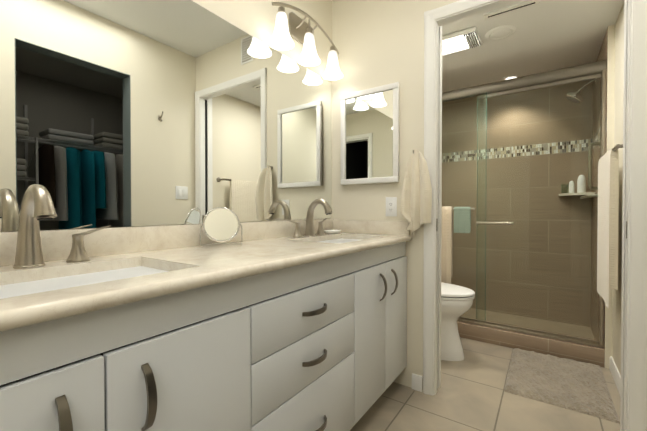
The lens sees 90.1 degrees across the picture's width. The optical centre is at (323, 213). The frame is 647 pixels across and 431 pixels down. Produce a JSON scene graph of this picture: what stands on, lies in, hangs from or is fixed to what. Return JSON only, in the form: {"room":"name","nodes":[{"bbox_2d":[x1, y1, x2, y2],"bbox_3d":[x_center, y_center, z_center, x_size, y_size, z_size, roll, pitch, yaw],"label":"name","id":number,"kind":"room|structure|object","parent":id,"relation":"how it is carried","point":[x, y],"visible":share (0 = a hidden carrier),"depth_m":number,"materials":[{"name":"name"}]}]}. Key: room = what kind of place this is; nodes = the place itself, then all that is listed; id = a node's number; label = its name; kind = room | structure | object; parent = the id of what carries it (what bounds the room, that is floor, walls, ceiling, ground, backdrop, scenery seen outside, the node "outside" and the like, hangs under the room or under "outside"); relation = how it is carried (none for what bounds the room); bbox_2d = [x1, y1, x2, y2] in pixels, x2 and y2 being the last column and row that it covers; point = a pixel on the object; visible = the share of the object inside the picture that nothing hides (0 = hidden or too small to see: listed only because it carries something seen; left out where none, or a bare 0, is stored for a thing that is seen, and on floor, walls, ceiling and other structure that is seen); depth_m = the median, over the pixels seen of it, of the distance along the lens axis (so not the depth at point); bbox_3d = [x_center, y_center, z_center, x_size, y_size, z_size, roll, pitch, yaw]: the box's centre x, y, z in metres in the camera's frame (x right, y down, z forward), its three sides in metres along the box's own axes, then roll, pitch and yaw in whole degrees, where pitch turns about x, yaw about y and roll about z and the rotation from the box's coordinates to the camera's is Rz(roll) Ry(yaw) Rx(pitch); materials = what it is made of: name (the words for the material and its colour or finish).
{"room":"bathroom","nodes":[
{"label":"bathroom","id":0,"kind":"room"},
{"bbox_2d":[1,0,331,231],"bbox_3d":[-0.179,-0.267,1.917,0.120,2.540,4.420,0,1,35],"label":"wall","id":1,"kind":"structure","parent":0,"point":[256,19],"depth_m":1.67,"materials":[{"name":"beige paint"}]},
{"bbox_2d":[0,221,287,263],"bbox_3d":[-0.605,0.089,1.174,0.020,0.087,2.368,0,1,35],"label":"backsplash","id":2,"kind":"structure","parent":1,"relation":"attached to","point":[144,238],"depth_m":1.18,"materials":[{"name":"beige stone"}]},
{"bbox_2d":[0,0,331,231],"bbox_3d":[-0.617,-0.403,1.168,0.005,0.893,2.352,0,1,35],"label":"wall mirror","id":3,"kind":"object","parent":1,"relation":"attached to","point":[120,113],"visible":1,"depth_m":1.16,"materials":[{"name":"silver mirror"}]},
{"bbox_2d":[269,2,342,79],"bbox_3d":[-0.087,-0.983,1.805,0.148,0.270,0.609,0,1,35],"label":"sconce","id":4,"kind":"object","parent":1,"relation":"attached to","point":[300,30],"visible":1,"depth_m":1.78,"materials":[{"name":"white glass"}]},
{"bbox_2d":[332,0,458,387],"bbox_3d":[0.722,-0.266,1.769,1.530,2.540,0.120,0,1,35],"label":"wall","id":5,"kind":"structure","parent":0,"point":[377,43],"depth_m":1.92,"materials":[{"name":"beige paint"}]},
{"bbox_2d":[341,82,398,184],"bbox_3d":[0.278,-0.470,1.978,0.390,0.575,0.034,0,1,35],"label":"framed mirror","id":6,"kind":"object","parent":5,"relation":"attached to","point":[370,136],"visible":0.98,"depth_m":1.96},
{"bbox_2d":[336,220,410,235],"bbox_3d":[0.280,0.084,1.990,0.512,0.080,0.020,0,1,35],"label":"backsplash","id":7,"kind":"structure","parent":5,"relation":"attached to","point":[374,228],"depth_m":1.95,"materials":[{"name":"beige stone"}]},
{"bbox_2d":[386,197,396,215],"bbox_3d":[0.401,-0.039,1.914,0.070,0.114,0.008,0,1,35],"label":"outlet","id":8,"kind":"object","parent":5,"relation":"attached to","point":[391,206],"visible":1,"depth_m":1.91,"materials":[{"name":"white plastic"}]},
{"bbox_2d":[401,149,431,235],"bbox_3d":[0.493,-0.114,1.753,0.176,0.483,0.167,0,1,35],"label":"towel","id":9,"kind":"object","parent":5,"relation":"attached to","point":[416,201],"visible":1,"depth_m":1.78,"materials":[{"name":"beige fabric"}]},
{"bbox_2d":[412,373,422,382],"bbox_3d":[0.393,0.958,2.089,0.580,0.085,0.012,0,1,35],"label":"baseboard","id":10,"kind":"structure","parent":5,"relation":"attached to","point":[416,377],"depth_m":1.83,"materials":[{"name":"white wood"}]},
{"bbox_2d":[423,0,646,430],"bbox_3d":[0.970,-0.079,1.600,0.903,2.170,0.158,0,1,35],"label":"door frame","id":11,"kind":"structure","parent":5,"relation":"attached to","point":[633,406],"depth_m":1.37,"materials":[{"name":"white wood"}]},
{"bbox_2d":[350,337,619,430],"bbox_3d":[1.208,1.073,0.974,3.550,0.120,4.480,0,1,35],"label":"floor","id":12,"kind":"structure","parent":0,"point":[471,394],"depth_m":1.68,"materials":[{"name":"tile"}]},
{"bbox_2d":[0,236,409,430],"bbox_3d":[-0.387,0.588,1.029,0.550,0.848,2.368,0,1,35],"label":"bathroom vanity","id":13,"kind":"object","parent":12,"relation":"on","point":[294,325],"depth_m":0.81,"materials":[{"name":"white"}]},
{"bbox_2d":[0,232,411,323],"bbox_3d":[-0.390,0.155,1.026,0.544,0.042,2.368,0,1,35],"label":"countertop","id":14,"kind":"structure","parent":13,"relation":"on","point":[196,264],"depth_m":0.87,"materials":[{"name":"beige stone"}]},
{"bbox_2d":[8,184,115,275],"bbox_3d":[-0.706,0.032,0.793,0.179,0.208,0.389,0,1,35],"label":"faucet","id":15,"kind":"object","parent":14,"relation":"on","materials":[{"name":"silver metal"}]},
{"bbox_2d":[200,207,241,246],"bbox_3d":[-0.418,0.052,1.315,0.164,0.156,0.103,0,1,-23],"label":"makeup mirror","id":16,"kind":"object","parent":14,"relation":"on","point":[221,224],"visible":1,"depth_m":1.29,"materials":[{"name":"white mirror"}]},
{"bbox_2d":[284,198,335,235],"bbox_3d":[-0.029,0.022,1.774,0.179,0.208,0.389,0,1,35],"label":"faucet","id":17,"kind":"object","parent":14,"relation":"on","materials":[{"name":"silver metal"}]},
{"bbox_2d":[324,230,340,233],"bbox_3d":[0.057,0.114,2.013,0.088,0.018,0.142,0,1,35],"label":"soap dish","id":18,"kind":"object","parent":14,"relation":"on","point":[331,231],"visible":1,"depth_m":1.97,"materials":[{"name":"white ceramic"}]},
{"bbox_2d":[441,282,474,360],"bbox_3d":[0.696,0.579,2.392,0.782,0.838,0.450,0,1,35],"label":"toilet","id":19,"kind":"object","parent":12,"relation":"on","point":[456,301],"visible":0.23,"depth_m":2.19,"materials":[{"name":"white ceramic"}]},
{"bbox_2d":[442,60,606,367],"bbox_3d":[1.248,-0.007,2.534,1.530,2.006,0.158,0,1,35],"label":"shower enclosure","id":20,"kind":"object","parent":12,"relation":"on","point":[576,348],"visible":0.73,"depth_m":2.34,"materials":[{"name":"glass"}]},
{"bbox_2d":[441,206,470,283],"bbox_3d":[1.027,0.268,2.603,0.292,0.650,0.056,0,1,35],"label":"towel","id":21,"kind":"object","parent":20,"relation":"hanging from","point":[462,219],"visible":0.75,"depth_m":2.59,"materials":[{"name":"beige fabric"}]},
{"bbox_2d":[459,308,595,340],"bbox_3d":[1.473,0.982,2.892,1.483,0.020,0.720,0,1,35],"label":"pan","id":22,"kind":"object","parent":12,"relation":"on","point":[575,330],"depth_m":2.85,"materials":[{"name":"tile"}]},
{"bbox_2d":[504,348,619,423],"bbox_3d":[1.410,0.986,1.961,0.490,0.033,0.675,0,1,35],"label":"bath mat","id":23,"kind":"object","parent":12,"relation":"on","point":[573,385],"visible":1,"depth_m":1.86,"materials":[{"name":"beige fabric"}]},
{"bbox_2d":[442,79,592,326],"bbox_3d":[1.722,-0.111,3.219,1.770,2.200,0.120,0,1,35],"label":"wall","id":24,"kind":"structure","parent":0,"point":[520,112],"depth_m":3.03,"materials":[{"name":"tile"}]},
{"bbox_2d":[558,175,594,195],"bbox_3d":[2.128,-0.239,2.725,0.230,0.176,0.230,0,1,35],"label":"shower shelf","id":25,"kind":"object","parent":24,"relation":"attached to","point":[582,192],"depth_m":2.71,"materials":[{"name":"white plastic"}]},
{"bbox_2d":[442,0,623,91],"bbox_3d":[1.208,-1.357,0.948,3.550,0.340,4.480,0,1,35],"label":"ceiling","id":26,"kind":"structure","parent":0,"point":[548,35],"depth_m":2.25,"materials":[{"name":"white paint"}]},
{"bbox_2d":[442,26,482,55],"bbox_3d":[0.870,-1.177,2.277,0.425,0.048,0.250,0,1,35],"label":"ceiling fan light","id":27,"kind":"object","parent":26,"relation":"attached to","point":[462,40],"visible":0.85,"depth_m":2.18,"materials":[{"name":"white plastic"}]},
{"bbox_2d":[485,25,516,40],"bbox_3d":[1.176,-1.194,2.144,0.184,0.010,0.184,0,1,35],"label":"ceiling speaker","id":28,"kind":"object","parent":26,"relation":"attached to","point":[500,32],"visible":1,"depth_m":2.13,"materials":[{"name":"white paint"}]},
{"bbox_2d":[501,75,520,80],"bbox_3d":[1.676,-1.204,2.887,0.156,0.006,0.156,0,1,35],"label":"recessed light","id":29,"kind":"object","parent":26,"relation":"in","point":[510,77],"visible":0.6,"depth_m":2.86,"materials":[{"name":"white"}]},
{"bbox_2d":[484,0,539,19],"bbox_3d":[1.091,-1.190,1.881,0.280,0.012,0.050,0,1,35],"label":"ceiling air vent slot","id":30,"kind":"object","parent":26,"relation":"attached to","point":[512,8],"visible":0.98,"depth_m":1.87,"materials":[{"name":"white metal"}]},
{"bbox_2d":[612,2,623,374],"bbox_3d":[1.179,-0.257,0.980,0.120,2.540,4.420,0,1,35],"label":"wall","id":31,"kind":"structure","parent":0,"point":[618,139],"depth_m":1.90,"materials":[{"name":"beige paint"}]},
{"bbox_2d":[590,25,614,368],"bbox_3d":[2.069,-0.103,2.407,0.035,2.200,0.822,0,1,35],"label":"wall tiles","id":32,"kind":"structure","parent":31,"relation":"attached to","point":[607,51],"depth_m":2.32,"materials":[{"name":"tile"}]},
{"bbox_2d":[565,78,596,102],"bbox_3d":[2.061,-0.984,2.587,0.198,0.191,0.132,0,1,35],"label":"shower head","id":33,"kind":"object","parent":32,"relation":"attached to","point":[577,94],"depth_m":2.57},
{"bbox_2d":[580,140,600,198],"bbox_3d":[2.020,-0.323,2.446,0.098,0.421,0.290,0,1,35],"label":"grab bar","id":34,"kind":"object","parent":32,"relation":"attached to","point":[590,166],"depth_m":2.35,"materials":[{"name":"silver metal"}]},
{"bbox_2d":[597,144,622,308],"bbox_3d":[1.597,0.067,1.776,0.093,0.824,0.668,0,1,35],"label":"towel","id":35,"kind":"object","parent":31,"relation":"attached to","point":[607,229],"visible":0.92,"depth_m":1.65,"materials":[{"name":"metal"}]},
{"bbox_2d":[609,356,620,394],"bbox_3d":[1.613,0.962,1.738,0.012,0.085,0.820,0,1,35],"label":"baseboard","id":36,"kind":"structure","parent":31,"relation":"attached to","point":[614,371],"depth_m":1.90,"materials":[{"name":"white wood"}]}
]}

